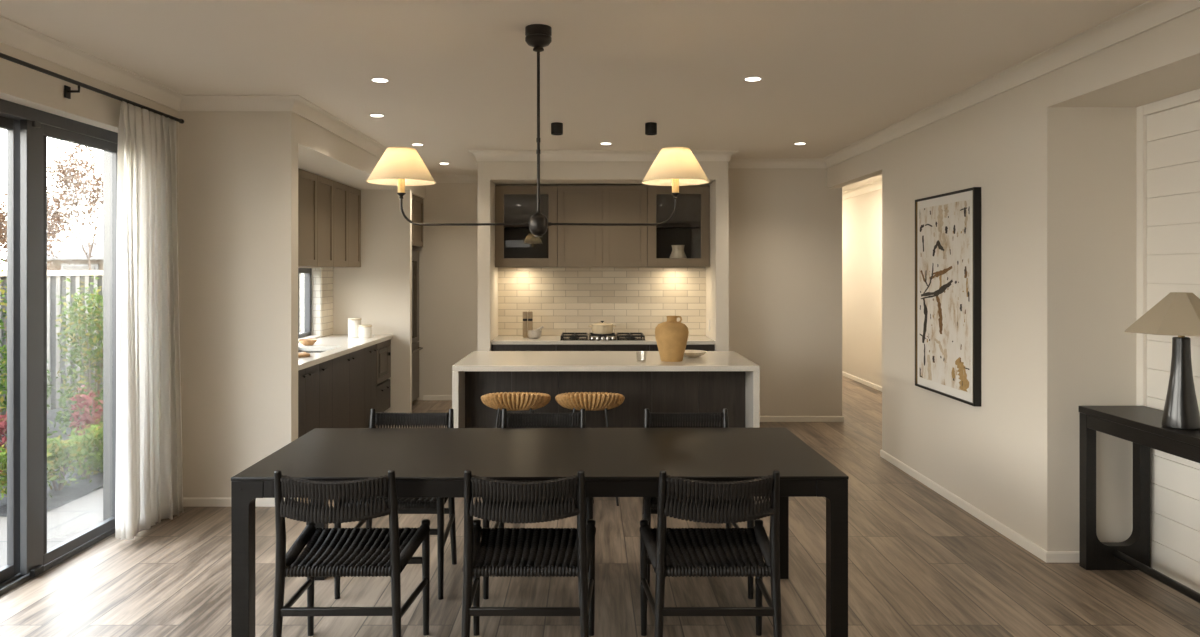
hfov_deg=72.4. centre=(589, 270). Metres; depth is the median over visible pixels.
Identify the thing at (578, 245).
upper cabinet
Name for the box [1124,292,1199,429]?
table lamp
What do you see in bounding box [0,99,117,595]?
door
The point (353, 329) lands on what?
canister
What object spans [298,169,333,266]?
upper cabinet
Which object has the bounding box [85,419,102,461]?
plant
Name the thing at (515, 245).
display cabinet
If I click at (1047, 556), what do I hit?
baseboard
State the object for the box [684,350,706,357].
shallow bowl
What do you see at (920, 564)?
floor
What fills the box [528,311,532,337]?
pepper mill
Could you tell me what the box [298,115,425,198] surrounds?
wall
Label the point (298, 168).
upper cabinet
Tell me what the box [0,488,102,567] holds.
terrace
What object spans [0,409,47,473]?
shrub
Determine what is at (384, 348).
microwave
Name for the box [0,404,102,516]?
garden bed
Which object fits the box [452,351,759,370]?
island countertop
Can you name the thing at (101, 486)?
ground
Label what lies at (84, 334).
shrub
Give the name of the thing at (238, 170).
wall
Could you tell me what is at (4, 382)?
shrub
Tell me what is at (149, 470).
curtain
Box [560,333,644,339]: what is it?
cooktop
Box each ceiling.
[0,0,1148,191]
[298,151,391,189]
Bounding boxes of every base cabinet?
[298,359,331,437]
[332,348,364,427]
[361,344,377,427]
[377,378,390,412]
[491,345,555,350]
[556,345,648,350]
[649,345,713,350]
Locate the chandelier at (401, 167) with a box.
[366,24,709,236]
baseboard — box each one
[183,498,297,506]
[423,395,451,399]
[760,371,1078,562]
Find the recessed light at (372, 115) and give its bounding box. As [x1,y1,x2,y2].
[369,114,384,116]
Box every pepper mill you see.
[523,311,527,337]
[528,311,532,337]
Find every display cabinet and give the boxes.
[495,185,557,266]
[647,185,709,266]
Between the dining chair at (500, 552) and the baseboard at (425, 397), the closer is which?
the dining chair at (500, 552)
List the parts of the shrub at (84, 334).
stem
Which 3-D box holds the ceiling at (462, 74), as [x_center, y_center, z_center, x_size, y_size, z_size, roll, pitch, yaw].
[0.525,-1.213,5.450,7.350,0.140,17.900,0,0,0]
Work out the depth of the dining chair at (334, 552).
3.05 m
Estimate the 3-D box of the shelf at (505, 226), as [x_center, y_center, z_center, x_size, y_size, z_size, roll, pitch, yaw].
[-0.645,-0.451,8.456,0.592,0.016,0.232,0,0,0]
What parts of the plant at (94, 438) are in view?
stem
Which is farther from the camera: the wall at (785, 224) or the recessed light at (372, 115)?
the wall at (785, 224)
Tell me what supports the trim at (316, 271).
attached to the wall at (19, 84)
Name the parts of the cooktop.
plate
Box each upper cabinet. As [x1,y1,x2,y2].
[298,168,298,265]
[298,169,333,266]
[334,181,360,266]
[412,194,422,246]
[558,185,646,266]
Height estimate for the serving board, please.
0.022 m
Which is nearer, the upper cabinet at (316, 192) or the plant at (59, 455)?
the plant at (59, 455)
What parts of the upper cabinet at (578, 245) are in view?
door, door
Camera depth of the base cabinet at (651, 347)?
7.97 m
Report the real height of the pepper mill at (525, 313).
0.264 m
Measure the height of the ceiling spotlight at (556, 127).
0.086 m
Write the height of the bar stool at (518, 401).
0.747 m
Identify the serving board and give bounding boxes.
[298,352,309,357]
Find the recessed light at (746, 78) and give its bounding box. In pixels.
[743,77,762,80]
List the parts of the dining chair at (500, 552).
leg, leg, seat rail, backrest, seat, leg, seat rail, leg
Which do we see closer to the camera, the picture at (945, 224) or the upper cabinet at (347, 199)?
the picture at (945, 224)
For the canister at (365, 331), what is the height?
0.128 m
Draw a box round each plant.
[0,442,56,499]
[47,430,91,490]
[57,424,102,478]
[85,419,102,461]
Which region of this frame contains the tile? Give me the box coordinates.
[321,267,332,336]
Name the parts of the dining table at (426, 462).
leg, leg, leg, leg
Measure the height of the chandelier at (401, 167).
0.984 m
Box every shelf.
[504,225,528,227]
[656,225,700,227]
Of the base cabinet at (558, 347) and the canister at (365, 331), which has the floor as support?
the base cabinet at (558, 347)
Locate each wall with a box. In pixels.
[0,42,320,342]
[178,111,297,497]
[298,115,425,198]
[333,190,411,412]
[412,183,477,399]
[478,161,728,350]
[498,267,705,335]
[729,168,841,415]
[827,8,1199,550]
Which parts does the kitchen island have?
panel, panel, panel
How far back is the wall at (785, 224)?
8.45 m
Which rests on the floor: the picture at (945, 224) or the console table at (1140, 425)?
the console table at (1140, 425)
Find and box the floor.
[0,375,1199,636]
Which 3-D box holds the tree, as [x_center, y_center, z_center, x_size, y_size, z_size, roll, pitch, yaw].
[-7.978,-0.273,12.057,2.698,3.873,3.125,0,0,43]
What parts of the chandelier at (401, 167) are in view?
lamp shade, arm, rod, arm, lamp shade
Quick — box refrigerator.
[412,250,422,401]
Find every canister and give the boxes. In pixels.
[348,318,361,337]
[358,325,371,337]
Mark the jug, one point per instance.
(671, 336)
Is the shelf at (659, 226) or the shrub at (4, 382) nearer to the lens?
the shrub at (4, 382)
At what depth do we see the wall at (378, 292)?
8.74 m
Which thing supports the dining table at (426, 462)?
on the floor
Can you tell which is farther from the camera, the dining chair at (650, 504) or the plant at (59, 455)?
the plant at (59, 455)
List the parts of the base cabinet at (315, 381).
door, door, door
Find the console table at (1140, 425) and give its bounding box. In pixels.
[1078,406,1199,602]
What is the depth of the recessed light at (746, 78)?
4.88 m
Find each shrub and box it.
[0,258,6,436]
[0,337,53,435]
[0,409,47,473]
[53,274,102,424]
[54,382,102,440]
[67,385,102,452]
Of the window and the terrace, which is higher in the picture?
the window
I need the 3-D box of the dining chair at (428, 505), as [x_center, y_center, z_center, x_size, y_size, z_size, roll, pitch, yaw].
[-0.952,1.147,4.159,0.531,0.822,0.566,0,0,1]
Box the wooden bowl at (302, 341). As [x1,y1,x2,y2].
[299,339,316,344]
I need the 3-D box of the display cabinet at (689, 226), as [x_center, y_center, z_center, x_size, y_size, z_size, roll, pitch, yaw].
[0.896,-0.447,8.433,0.632,0.828,0.306,0,0,0]
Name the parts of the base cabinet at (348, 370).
door, door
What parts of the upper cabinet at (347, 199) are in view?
door, door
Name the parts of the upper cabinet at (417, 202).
door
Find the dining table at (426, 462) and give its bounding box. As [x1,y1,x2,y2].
[231,428,848,636]
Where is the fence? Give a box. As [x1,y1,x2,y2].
[0,270,300,414]
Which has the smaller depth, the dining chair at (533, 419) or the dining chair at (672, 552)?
the dining chair at (672, 552)
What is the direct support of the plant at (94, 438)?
on the garden bed
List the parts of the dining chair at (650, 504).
leg, leg, backrest, seat, leg, leg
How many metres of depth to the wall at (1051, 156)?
4.55 m
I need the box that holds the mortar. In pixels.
[528,330,540,338]
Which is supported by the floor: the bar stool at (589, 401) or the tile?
the bar stool at (589, 401)
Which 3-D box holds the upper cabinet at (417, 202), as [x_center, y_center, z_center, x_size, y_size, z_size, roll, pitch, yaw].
[-2.370,-0.572,9.340,0.740,0.578,1.010,0,0,0]
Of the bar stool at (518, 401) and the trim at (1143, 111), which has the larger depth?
the bar stool at (518, 401)
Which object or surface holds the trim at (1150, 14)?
attached to the wall at (1051, 156)
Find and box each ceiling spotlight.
[551,122,562,134]
[645,122,656,134]
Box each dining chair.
[273,469,429,636]
[334,408,456,599]
[461,470,595,636]
[483,409,593,599]
[640,470,781,636]
[642,408,753,599]
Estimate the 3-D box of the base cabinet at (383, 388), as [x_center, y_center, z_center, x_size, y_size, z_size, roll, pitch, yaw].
[-2.412,1.140,8.453,0.637,0.834,0.566,0,0,0]
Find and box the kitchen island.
[452,351,759,427]
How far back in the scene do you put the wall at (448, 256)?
9.85 m
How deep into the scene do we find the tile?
8.52 m
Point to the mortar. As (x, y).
(532, 334)
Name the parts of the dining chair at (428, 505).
leg, leg, seat, backrest, leg, leg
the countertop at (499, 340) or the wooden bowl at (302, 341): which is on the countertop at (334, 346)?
the wooden bowl at (302, 341)
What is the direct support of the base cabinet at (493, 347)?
on the floor
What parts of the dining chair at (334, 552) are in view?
leg, seat rail, leg, backrest, seat, leg, seat rail, leg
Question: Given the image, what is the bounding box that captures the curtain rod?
[0,53,183,123]
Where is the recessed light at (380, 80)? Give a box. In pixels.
[370,78,389,82]
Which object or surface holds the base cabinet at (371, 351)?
on the floor
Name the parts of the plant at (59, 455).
stem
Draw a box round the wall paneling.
[1147,101,1199,592]
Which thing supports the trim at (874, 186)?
attached to the wall at (1051, 156)
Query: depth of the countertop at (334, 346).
7.36 m
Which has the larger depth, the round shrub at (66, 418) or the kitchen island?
the round shrub at (66, 418)
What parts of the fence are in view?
fence panel, rail, fence panel, fence panel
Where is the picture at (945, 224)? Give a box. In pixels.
[920,199,969,392]
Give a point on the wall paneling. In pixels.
(1173, 135)
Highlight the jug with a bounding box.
[655,316,688,361]
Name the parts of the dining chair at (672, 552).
leg, seat rail, leg, seat, backrest, leg, seat rail, leg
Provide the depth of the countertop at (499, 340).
7.94 m
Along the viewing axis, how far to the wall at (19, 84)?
4.27 m
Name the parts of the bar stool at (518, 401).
leg, leg, seat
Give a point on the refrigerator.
(415, 254)
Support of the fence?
on the ground
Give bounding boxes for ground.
[0,485,102,516]
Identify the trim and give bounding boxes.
[0,0,1199,182]
[313,268,320,334]
[842,180,881,199]
[1136,88,1199,406]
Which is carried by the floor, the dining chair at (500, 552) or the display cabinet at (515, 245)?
the dining chair at (500, 552)
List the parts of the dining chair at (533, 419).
leg, leg, seat, backrest, leg, leg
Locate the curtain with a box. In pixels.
[115,101,182,539]
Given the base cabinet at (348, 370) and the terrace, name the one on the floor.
the base cabinet at (348, 370)
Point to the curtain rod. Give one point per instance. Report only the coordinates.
(67, 90)
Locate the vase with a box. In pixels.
[669,245,686,257]
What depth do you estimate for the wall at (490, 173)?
7.90 m
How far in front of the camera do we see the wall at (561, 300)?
8.59 m
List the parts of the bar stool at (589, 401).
seat, leg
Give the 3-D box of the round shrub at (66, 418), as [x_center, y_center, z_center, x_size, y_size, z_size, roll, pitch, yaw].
[-4.503,1.322,7.260,0.468,0.636,0.444,0,0,0]
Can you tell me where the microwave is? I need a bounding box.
[377,339,390,383]
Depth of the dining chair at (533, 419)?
4.37 m
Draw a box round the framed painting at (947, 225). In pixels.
[915,187,980,405]
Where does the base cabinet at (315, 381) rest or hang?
on the floor
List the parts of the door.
sliding panel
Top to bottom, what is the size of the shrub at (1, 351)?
1.065 m
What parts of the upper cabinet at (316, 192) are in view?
door, door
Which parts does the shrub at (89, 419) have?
stem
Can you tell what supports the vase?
in the display cabinet at (689, 226)
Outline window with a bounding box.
[298,268,311,337]
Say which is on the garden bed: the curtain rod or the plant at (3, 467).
the plant at (3, 467)
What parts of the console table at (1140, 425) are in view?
frame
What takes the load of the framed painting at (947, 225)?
attached to the wall at (1051, 156)
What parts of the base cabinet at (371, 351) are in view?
door, door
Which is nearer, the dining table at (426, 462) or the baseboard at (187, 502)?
the dining table at (426, 462)
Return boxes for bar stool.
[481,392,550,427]
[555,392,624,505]
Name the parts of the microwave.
door, pane, control panel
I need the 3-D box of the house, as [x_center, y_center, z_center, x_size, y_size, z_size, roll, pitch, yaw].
[-15.500,0.232,33.960,11.500,3.250,8.280,0,0,0]
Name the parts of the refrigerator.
handle, handle, freezer drawer, door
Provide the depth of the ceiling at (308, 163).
7.30 m
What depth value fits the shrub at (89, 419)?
6.81 m
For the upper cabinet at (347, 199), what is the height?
0.825 m
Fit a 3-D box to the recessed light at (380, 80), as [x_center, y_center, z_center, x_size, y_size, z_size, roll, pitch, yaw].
[-1.260,-1.141,4.920,0.116,0.004,0.116,0,0,0]
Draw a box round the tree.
[0,139,102,269]
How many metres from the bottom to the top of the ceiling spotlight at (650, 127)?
0.086 m
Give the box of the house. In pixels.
[6,240,102,269]
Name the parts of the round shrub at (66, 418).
stem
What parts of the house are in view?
pane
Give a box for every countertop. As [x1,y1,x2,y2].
[298,335,392,370]
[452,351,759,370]
[491,336,714,344]

